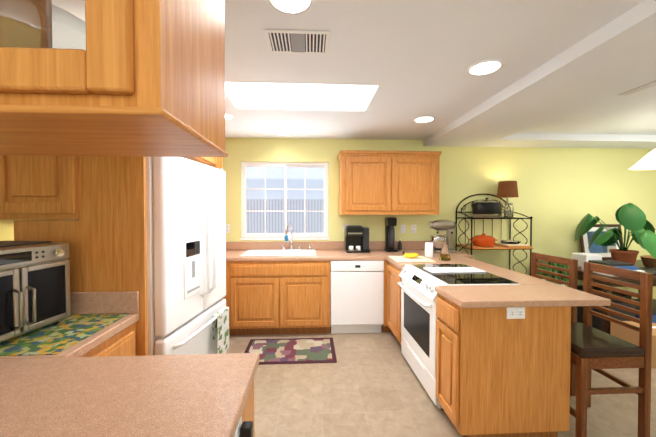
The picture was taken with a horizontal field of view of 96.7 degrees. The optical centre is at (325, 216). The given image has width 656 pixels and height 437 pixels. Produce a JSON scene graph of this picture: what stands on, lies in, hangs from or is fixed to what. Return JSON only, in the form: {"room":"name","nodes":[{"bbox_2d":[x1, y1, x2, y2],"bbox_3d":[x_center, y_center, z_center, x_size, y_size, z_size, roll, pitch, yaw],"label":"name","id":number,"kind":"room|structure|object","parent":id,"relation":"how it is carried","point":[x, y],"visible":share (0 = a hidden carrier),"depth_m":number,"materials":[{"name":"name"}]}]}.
{"room":"kitchen","nodes":[
{"label":"kitchen","id":0,"kind":"room"},
{"bbox_2d":[0,220,13,240],"bbox_3d":[-1.929,-0.031,0.782,0.410,2.900,6.150,0,1,-3],"label":"wall","id":1,"kind":"structure","parent":0,"point":[6,230],"depth_m":1.75,"materials":[{"name":"paint"}]},
{"bbox_2d":[0,155,78,219],"bbox_3d":[-1.667,-0.383,1.596,0.811,0.796,0.316,0,1,-3],"label":"upper cabinet","id":2,"kind":"object","parent":1,"relation":"attached to","point":[32,187],"visible":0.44,"depth_m":1.46,"materials":[{"name":"brown wood"}]},
{"bbox_2d":[52,0,655,139],"bbox_3d":[1.744,-1.275,0.995,7.770,0.560,6.250,0,1,-3],"label":"ceiling","id":3,"kind":"structure","parent":0,"point":[387,69],"depth_m":1.93,"materials":[{"name":"paint"}]},
{"bbox_2d":[0,0,227,156],"bbox_3d":[-0.592,-0.575,0.574,0.678,0.822,0.372,0,1,-3],"label":"upper cabinet","id":4,"kind":"object","parent":3,"relation":"hanging from","point":[145,78],"visible":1,"depth_m":0.41,"materials":[{"name":"brown wood"}]},
{"bbox_2d":[0,0,85,49],"bbox_3d":[-0.572,-0.272,0.561,0.260,0.176,0.260,0,1,-3],"label":"glass bowl","id":5,"kind":"object","parent":4,"relation":"in","point":[41,14],"depth_m":0.48,"materials":[{"name":"clear glass"}]},
{"bbox_2d":[225,113,233,119],"bbox_3d":[-1.044,-1.023,2.988,0.214,0.008,0.214,0,1,-3],"label":"recessed light","id":6,"kind":"object","parent":3,"relation":"in","point":[228,116],"visible":0.46,"depth_m":2.98,"materials":[{"name":"white glass"}]},
{"bbox_2d":[275,131,292,135],"bbox_3d":[-0.516,-1.034,3.645,0.214,0.008,0.214,0,1,-3],"label":"recessed light","id":7,"kind":"object","parent":3,"relation":"in","point":[284,133],"visible":0.96,"depth_m":3.64,"materials":[{"name":"white glass"}]},
{"bbox_2d":[268,0,313,14],"bbox_3d":[-0.160,-0.995,1.334,0.214,0.008,0.214,0,1,-3],"label":"recessed light","id":8,"kind":"object","parent":3,"relation":"in","point":[292,7],"visible":1,"depth_m":1.38,"materials":[{"name":"white glass"}]},
{"bbox_2d":[264,29,329,54],"bbox_3d":[-0.158,-1.001,1.686,0.360,0.007,0.230,0,1,-3],"label":"ceiling vent","id":9,"kind":"object","parent":3,"relation":"in","point":[295,42],"visible":1,"depth_m":1.67,"materials":[{"name":"white plastic"}]},
{"bbox_2d":[414,116,434,122],"bbox_3d":[1.048,-1.025,3.093,0.214,0.008,0.214,0,1,-3],"label":"recessed light","id":10,"kind":"object","parent":3,"relation":"in","point":[422,119],"visible":1,"depth_m":3.08,"materials":[{"name":"white glass"}]},
{"bbox_2d":[467,59,502,75],"bbox_3d":[1.085,-1.006,1.983,0.214,0.008,0.214,0,1,-3],"label":"recessed light","id":11,"kind":"object","parent":3,"relation":"in","point":[485,67],"visible":1,"depth_m":1.97,"materials":[{"name":"white glass"}]},
{"bbox_2d":[423,0,655,148],"bbox_3d":[3.511,-0.954,1.089,4.030,0.085,6.050,0,1,-3],"label":"soffit","id":12,"kind":"structure","parent":3,"relation":"attached to","point":[616,56],"depth_m":2.19,"materials":[{"name":"paint"}]},
{"bbox_2d":[616,81,655,96],"bbox_3d":[2.410,-1.011,2.285,0.310,0.007,0.350,0,1,-3],"label":"ceiling vent","id":13,"kind":"object","parent":3,"relation":"in","point":[640,88],"visible":0.42,"depth_m":2.32,"materials":[{"name":"white plastic"}]},
{"bbox_2d":[629,149,655,169],"bbox_3d":[3.588,-0.775,3.073,0.540,0.505,0.540,0,1,-3],"label":"pendant light","id":14,"kind":"object","parent":3,"relation":"hanging from","point":[647,161],"visible":1,"depth_m":3.10,"materials":[{"name":"white metal"}]},
{"bbox_2d":[223,138,655,298],"bbox_3d":[1.590,-0.086,4.097,7.770,2.900,0.120,0,1,-3],"label":"wall","id":15,"kind":"structure","parent":0,"point":[562,192],"depth_m":4.08,"materials":[{"name":"paint"}]},
{"bbox_2d":[226,224,229,232],"bbox_3d":[-1.308,0.167,3.890,0.070,0.115,0.010,0,1,-3],"label":"electrical outlet","id":16,"kind":"object","parent":15,"relation":"attached to","point":[227,228],"visible":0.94,"depth_m":3.89,"materials":[{"name":"white plastic"}]},
{"bbox_2d":[240,162,329,239],"bbox_3d":[-0.546,-0.206,3.965,1.201,1.055,0.105,0,1,-3],"label":"window","id":17,"kind":"structure","parent":15,"relation":"in","point":[245,235],"depth_m":3.96,"materials":[{"name":"white plastic"}]},
{"bbox_2d":[338,150,397,213],"bbox_3d":[0.539,-0.421,3.807,0.693,0.800,0.339,0,1,-3],"label":"upper cabinet","id":18,"kind":"object","parent":15,"relation":"attached to","point":[388,182],"depth_m":3.64,"materials":[{"name":"brown wood"}]},
{"bbox_2d":[401,225,405,232],"bbox_3d":[1.069,0.175,4.009,0.070,0.115,0.010,0,1,-3],"label":"electrical outlet","id":19,"kind":"object","parent":15,"relation":"attached to","point":[403,228],"visible":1,"depth_m":4.01,"materials":[{"name":"white plastic"}]},
{"bbox_2d":[411,225,415,232],"bbox_3d":[1.219,0.175,4.017,0.070,0.115,0.010,0,1,-3],"label":"electrical outlet","id":20,"kind":"object","parent":15,"relation":"attached to","point":[413,228],"visible":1,"depth_m":4.01,"materials":[{"name":"white plastic"}]},
{"bbox_2d":[398,151,441,213],"bbox_3d":[1.096,-0.422,3.835,0.693,0.800,0.339,0,1,-3],"label":"upper cabinet","id":21,"kind":"object","parent":15,"relation":"attached to","point":[418,171],"depth_m":3.67,"materials":[{"name":"brown wood"}]},
{"bbox_2d":[226,329,655,436],"bbox_3d":[1.744,1.445,1.040,7.770,0.060,6.250,0,1,-3],"label":"floor","id":22,"kind":"structure","parent":0,"point":[368,385],"depth_m":2.22,"materials":[{"name":"tile"}]},
{"bbox_2d":[81,322,135,356],"bbox_3d":[-1.497,0.978,1.232,1.112,0.868,0.511,0,1,-3],"label":"base cabinet","id":23,"kind":"object","parent":22,"relation":"on","point":[122,343],"depth_m":1.35,"materials":[{"name":"brown wood"}]},
{"bbox_2d":[0,291,258,436],"bbox_3d":[-1.139,0.471,0.965,1.801,0.150,1.658,0,1,-3],"label":"countertop","id":24,"kind":"structure","parent":23,"relation":"on","point":[70,392],"depth_m":0.85,"materials":[{"name":"laminate"}]},
{"bbox_2d":[0,313,128,355],"bbox_3d":[-1.272,0.499,1.255,0.570,0.003,0.420,0,1,-3],"label":"mat","id":25,"kind":"object","parent":24,"relation":"on","point":[63,334],"visible":0.6,"depth_m":1.22,"materials":[{"name":"multicoloured fabric"}]},
{"bbox_2d":[0,241,70,342],"bbox_3d":[-1.360,0.308,1.174,0.366,0.381,0.420,0,1,5],"label":"toaster oven","id":26,"kind":"object","parent":25,"relation":"on","point":[34,285],"visible":1,"depth_m":1.20,"materials":[{"name":"silver metal"}]},
{"bbox_2d":[14,156,223,355],"bbox_3d":[-1.395,0.292,2.688,0.843,2.190,2.405,0,1,-3],"label":"surround","id":27,"kind":"object","parent":22,"relation":"on","point":[104,236],"visible":0.08,"depth_m":1.49,"materials":[{"name":"brown wood"}]},
{"bbox_2d":[146,157,225,355],"bbox_3d":[-1.284,0.481,2.296,0.791,1.825,0.910,0,1,5],"label":"fridge","id":28,"kind":"object","parent":22,"relation":"on","point":[186,238],"visible":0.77,"depth_m":2.02,"materials":[{"name":"white metal"}]},
{"bbox_2d":[212,307,228,353],"bbox_3d":[-0.887,0.990,2.485,0.044,0.361,0.220,0,1,5],"label":"towel","id":29,"kind":"object","parent":28,"relation":"hanging from","point":[221,327],"visible":0.95,"depth_m":2.46,"materials":[{"name":"fabric"}]},
{"bbox_2d":[224,261,247,334],"bbox_3d":[-1.442,0.993,3.575,0.836,0.760,0.652,0,1,-3],"label":"base cabinet","id":30,"kind":"object","parent":22,"relation":"on","point":[231,266],"depth_m":3.28,"materials":[{"name":"brown wood"}]},
{"bbox_2d":[241,379,253,436],"bbox_3d":[-0.476,0.988,0.644,0.478,0.868,0.814,0,1,-3],"label":"base cabinet","id":31,"kind":"object","parent":22,"relation":"on","point":[248,411],"depth_m":0.99,"materials":[{"name":"brown wood"}]},
{"bbox_2d":[234,416,241,436],"bbox_3d":[-0.239,0.629,0.803,0.010,0.115,0.070,0,1,-3],"label":"electrical outlet","id":32,"kind":"object","parent":31,"relation":"attached to","point":[237,433],"visible":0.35,"depth_m":0.80,"materials":[{"name":"white plastic"}]},
{"bbox_2d":[240,421,252,436],"bbox_3d":[-0.217,0.673,0.805,0.031,0.198,0.034,0,1,-3],"label":"adapter","id":33,"kind":"object","parent":32,"relation":"attached to","point":[246,429],"visible":1,"depth_m":0.79,"materials":[{"name":"black plastic"}]},
{"bbox_2d":[236,261,329,334],"bbox_3d":[-0.520,0.992,3.621,1.126,0.760,0.652,0,1,-3],"label":"base cabinet","id":34,"kind":"object","parent":22,"relation":"on","point":[274,297],"depth_m":3.31,"materials":[{"name":"brown wood"}]},
{"bbox_2d":[244,338,336,364],"bbox_3d":[-0.362,1.378,3.002,0.920,0.009,0.540,0,1,-3],"label":"rug","id":35,"kind":"object","parent":22,"relation":"on","point":[296,351],"visible":0.85,"depth_m":2.98,"materials":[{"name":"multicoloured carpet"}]},
{"bbox_2d":[330,260,383,333],"bbox_3d":[0.354,0.939,3.643,0.614,0.866,0.598,0,1,-3],"label":"dishwasher","id":36,"kind":"object","parent":22,"relation":"on","point":[356,296],"visible":1,"depth_m":3.35,"materials":[{"name":"white plastic"}]},
{"bbox_2d":[381,260,391,331],"bbox_3d":[1.008,0.936,3.708,0.692,0.868,0.628,0,1,-3],"label":"base cabinet","id":37,"kind":"object","parent":22,"relation":"on","point":[384,328],"depth_m":3.38,"materials":[{"name":"brown wood"}]},
{"bbox_2d":[226,241,609,307],"bbox_3d":[-0.019,0.438,2.802,3.603,0.155,2.318,0,1,-3],"label":"countertop","id":38,"kind":"structure","parent":37,"relation":"on","point":[530,291],"depth_m":2.33,"materials":[{"name":"laminate"}]},
{"bbox_2d":[240,249,315,255],"bbox_3d":[-0.564,0.521,3.624,0.880,0.151,0.470,0,1,-3],"label":"sink","id":39,"kind":"object","parent":38,"relation":"in","point":[305,252],"visible":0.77,"depth_m":3.76,"materials":[{"name":"white ceramic"}]},
{"bbox_2d":[281,223,310,249],"bbox_3d":[-0.375,0.267,3.728,0.387,0.352,0.247,0,1,-3],"label":"faucet","id":40,"kind":"object","parent":38,"relation":"on","point":[288,237],"visible":1,"depth_m":3.79,"materials":[{"name":"silver metal"}]},
{"bbox_2d":[344,225,369,252],"bbox_3d":[0.408,0.288,3.773,0.303,0.340,0.261,0,1,-3],"label":"coffee maker","id":41,"kind":"object","parent":38,"relation":"on","point":[356,238],"visible":1,"depth_m":3.72,"materials":[{"name":"black plastic"}]},
{"bbox_2d":[384,217,397,251],"bbox_3d":[0.858,0.237,3.827,0.130,0.440,0.203,0,1,-3],"label":"coffee maker","id":42,"kind":"object","parent":38,"relation":"on","point":[390,223],"visible":1,"depth_m":3.76,"materials":[{"name":"black plastic"}]},
{"bbox_2d":[398,238,401,250],"bbox_3d":[0.995,0.377,3.893,0.056,0.158,0.058,0,1,-3],"label":"soap bottle","id":43,"kind":"object","parent":38,"relation":"on","point":[399,246],"visible":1,"depth_m":3.87,"materials":[{"name":"grey plastic"}]},
{"bbox_2d":[388,256,434,262],"bbox_3d":[0.917,0.462,3.141,0.390,0.014,0.360,0,1,-3],"label":"cutting board","id":44,"kind":"object","parent":38,"relation":"on","point":[404,259],"visible":0.94,"depth_m":3.07,"materials":[{"name":"beige plastic"}]},
{"bbox_2d":[402,252,418,257],"bbox_3d":[0.915,0.417,3.160,0.167,0.067,0.119,0,1,-3],"label":"bananas","id":45,"kind":"object","parent":44,"relation":"on","point":[410,255],"visible":1,"depth_m":3.11,"materials":[{"name":"yellow food"}]},
{"bbox_2d":[425,242,432,257],"bbox_3d":[1.174,0.384,3.303,0.086,0.165,0.086,0,1,-3],"label":"crock","id":46,"kind":"object","parent":38,"relation":"on","point":[428,249],"visible":1,"depth_m":3.27,"materials":[{"name":"white ceramic"}]},
{"bbox_2d":[428,220,456,252],"bbox_3d":[1.499,0.251,3.741,0.352,0.416,0.243,0,1,-3],"label":"stand mixer","id":47,"kind":"object","parent":38,"relation":"on","point":[448,227],"visible":0.85,"depth_m":3.68,"materials":[{"name":"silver metal"}]},
{"bbox_2d":[439,234,450,260],"bbox_3d":[1.283,0.329,3.127,0.120,0.280,0.120,0,1,-3],"label":"oil cruet","id":48,"kind":"object","parent":38,"relation":"on","point":[444,254],"visible":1,"depth_m":3.10,"materials":[{"name":"clear glass"}]},
{"bbox_2d":[397,264,520,410],"bbox_3d":[1.040,0.933,2.474,0.689,0.916,0.794,0,1,-3],"label":"range","id":49,"kind":"object","parent":22,"relation":"on","point":[418,283],"visible":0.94,"depth_m":2.33,"materials":[{"name":"white metal"}]},
{"bbox_2d":[423,267,485,272],"bbox_3d":[1.117,0.469,2.540,0.470,0.010,0.200,0,1,-3],"label":"board","id":50,"kind":"object","parent":49,"relation":"on","point":[453,270],"visible":1,"depth_m":2.49,"materials":[{"name":"white plastic"}]},
{"bbox_2d":[387,261,570,436],"bbox_3d":[1.098,0.955,2.575,0.706,0.868,1.636,0,1,-3],"label":"base cabinet","id":51,"kind":"object","parent":22,"relation":"on","point":[498,374],"visible":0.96,"depth_m":1.76,"materials":[{"name":"brown wood"}]},
{"bbox_2d":[506,307,524,318],"bbox_3d":[1.142,0.581,1.746,0.115,0.070,0.010,0,1,-3],"label":"electrical outlet","id":52,"kind":"object","parent":51,"relation":"attached to","point":[515,312],"visible":0.96,"depth_m":1.74,"materials":[{"name":"white plastic"}]},
{"bbox_2d":[455,193,532,275],"bbox_3d":[2.204,0.529,3.843,0.800,1.679,0.452,0,1,-3],"label":"rack","id":53,"kind":"object","parent":22,"relation":"on","point":[471,246],"visible":0.48,"depth_m":3.81,"materials":[{"name":"black metal"}]},
{"bbox_2d":[469,233,497,246],"bbox_3d":[2.070,0.308,3.817,0.344,0.162,0.272,0,1,-3],"label":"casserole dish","id":54,"kind":"object","parent":53,"relation":"on","point":[483,240],"visible":0.94,"depth_m":3.72,"materials":[{"name":"orange ceramic"}]},
{"bbox_2d":[471,198,502,217],"bbox_3d":[2.128,-0.111,3.843,0.390,0.260,0.258,0,1,-3],"label":"slow cooker","id":55,"kind":"object","parent":53,"relation":"on","point":[487,208],"visible":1,"depth_m":3.74,"materials":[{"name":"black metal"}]},
{"bbox_2d":[497,181,518,216],"bbox_3d":[2.436,-0.222,3.901,0.250,0.480,0.250,0,1,-3],"label":"table lamp","id":56,"kind":"object","parent":53,"relation":"on","point":[507,189],"visible":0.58,"depth_m":3.81,"materials":[{"name":"brown fabric"}]},
{"bbox_2d":[504,203,513,217],"bbox_3d":[2.381,-0.077,3.786,0.104,0.193,0.104,0,1,-3],"label":"glass jar","id":57,"kind":"object","parent":53,"relation":"on","point":[508,210],"visible":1,"depth_m":3.75,"materials":[{"name":"white"}]},
{"bbox_2d":[495,240,531,247],"bbox_3d":[2.423,0.358,3.815,0.305,0.063,0.360,0,1,-3],"label":"boards","id":58,"kind":"object","parent":53,"relation":"on","point":[510,243],"visible":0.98,"depth_m":3.72,"materials":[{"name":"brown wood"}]},
{"bbox_2d":[538,262,568,286],"bbox_3d":[2.649,0.921,3.400,0.458,0.908,0.460,0,1,-3],"label":"floor plant","id":59,"kind":"object","parent":22,"relation":"on","point":[554,270],"visible":0.15,"depth_m":3.32,"materials":[{"name":"green plant"}]},
{"bbox_2d":[531,252,577,395],"bbox_3d":[1.702,0.862,2.429,0.463,1.060,0.436,0,1,-3],"label":"stool","id":60,"kind":"object","parent":22,"relation":"on","point":[572,270],"visible":0.27,"depth_m":2.32,"materials":[{"name":"brown wood"}]},
{"bbox_2d":[538,260,655,333],"bbox_3d":[3.704,0.998,3.579,1.600,0.750,1.020,0,1,-3],"label":"dining table","id":61,"kind":"object","parent":22,"relation":"on","point":[605,326],"visible":0.1,"depth_m":3.10,"materials":[{"name":"brown wood"}]},
{"bbox_2d":[579,224,623,259],"bbox_3d":[3.869,0.363,4.083,0.620,0.496,0.102,0,1,-3],"label":"picture frame","id":62,"kind":"object","parent":61,"relation":"on","point":[604,252],"visible":0.29,"depth_m":4.07,"materials":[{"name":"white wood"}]},
{"bbox_2d":[572,253,655,275],"bbox_3d":[3.393,0.545,3.386,0.840,0.160,0.600,0,1,-3],"label":"clutter","id":63,"kind":"object","parent":61,"relation":"on","point":[581,258],"visible":0.56,"depth_m":3.26,"materials":[{"name":"white paper"}]},
{"bbox_2d":[574,203,655,265],"bbox_3d":[3.628,0.230,3.596,0.791,0.783,0.898,0,1,-3],"label":"plant","id":64,"kind":"object","parent":61,"relation":"on","point":[633,219],"visible":0.98,"depth_m":3.53,"materials":[{"name":"green plant"}]},
{"bbox_2d":[640,255,655,266],"bbox_3d":[4.088,0.560,3.501,0.512,0.125,0.369,0,1,-3],"label":"wicker basket","id":65,"kind":"object","parent":61,"relation":"on","point":[648,260],"visible":0.92,"depth_m":3.50,"materials":[{"name":"brown wicker"}]},
{"bbox_2d":[577,285,637,329],"bbox_3d":[3.250,1.125,3.459,0.320,0.500,0.500,0,1,-3],"label":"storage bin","id":66,"kind":"object","parent":22,"relation":"on","point":[596,322],"depth_m":3.31,"materials":[{"name":"black plastic"}]},
{"bbox_2d":[570,262,652,436],"bbox_3d":[1.726,0.870,1.941,0.444,1.060,0.418,0,1,-3],"label":"stool","id":67,"kind":"object","parent":22,"relation":"on","point":[596,350],"visible":0.81,"depth_m":1.76,"materials":[{"name":"brown wood"}]},
{"bbox_2d":[610,321,655,367],"bbox_3d":[3.141,1.234,2.837,0.400,0.301,0.355,0,1,-3],"label":"cardboard box","id":68,"kind":"object","parent":22,"relation":"on","point":[625,333],"visible":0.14,"depth_m":2.83,"materials":[{"name":"brown cardboard"}]},
{"bbox_2d":[637,299,655,322],"bbox_3d":[3.831,1.210,3.444,0.640,0.330,0.490,0,1,-3],"label":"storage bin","id":69,"kind":"object","parent":22,"relation":"on","point":[654,300],"depth_m":3.28,"materials":[{"name":"blue plastic"}]},
{"label":"outside","id":70,"kind":"structure","parent":0,"visible":0},
{"bbox_2d":[246,167,323,232],"bbox_3d":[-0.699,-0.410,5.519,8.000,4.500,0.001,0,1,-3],"label":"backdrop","id":71,"kind":"structure","parent":70,"point":[312,180],"depth_m":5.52,"materials":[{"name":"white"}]}
]}

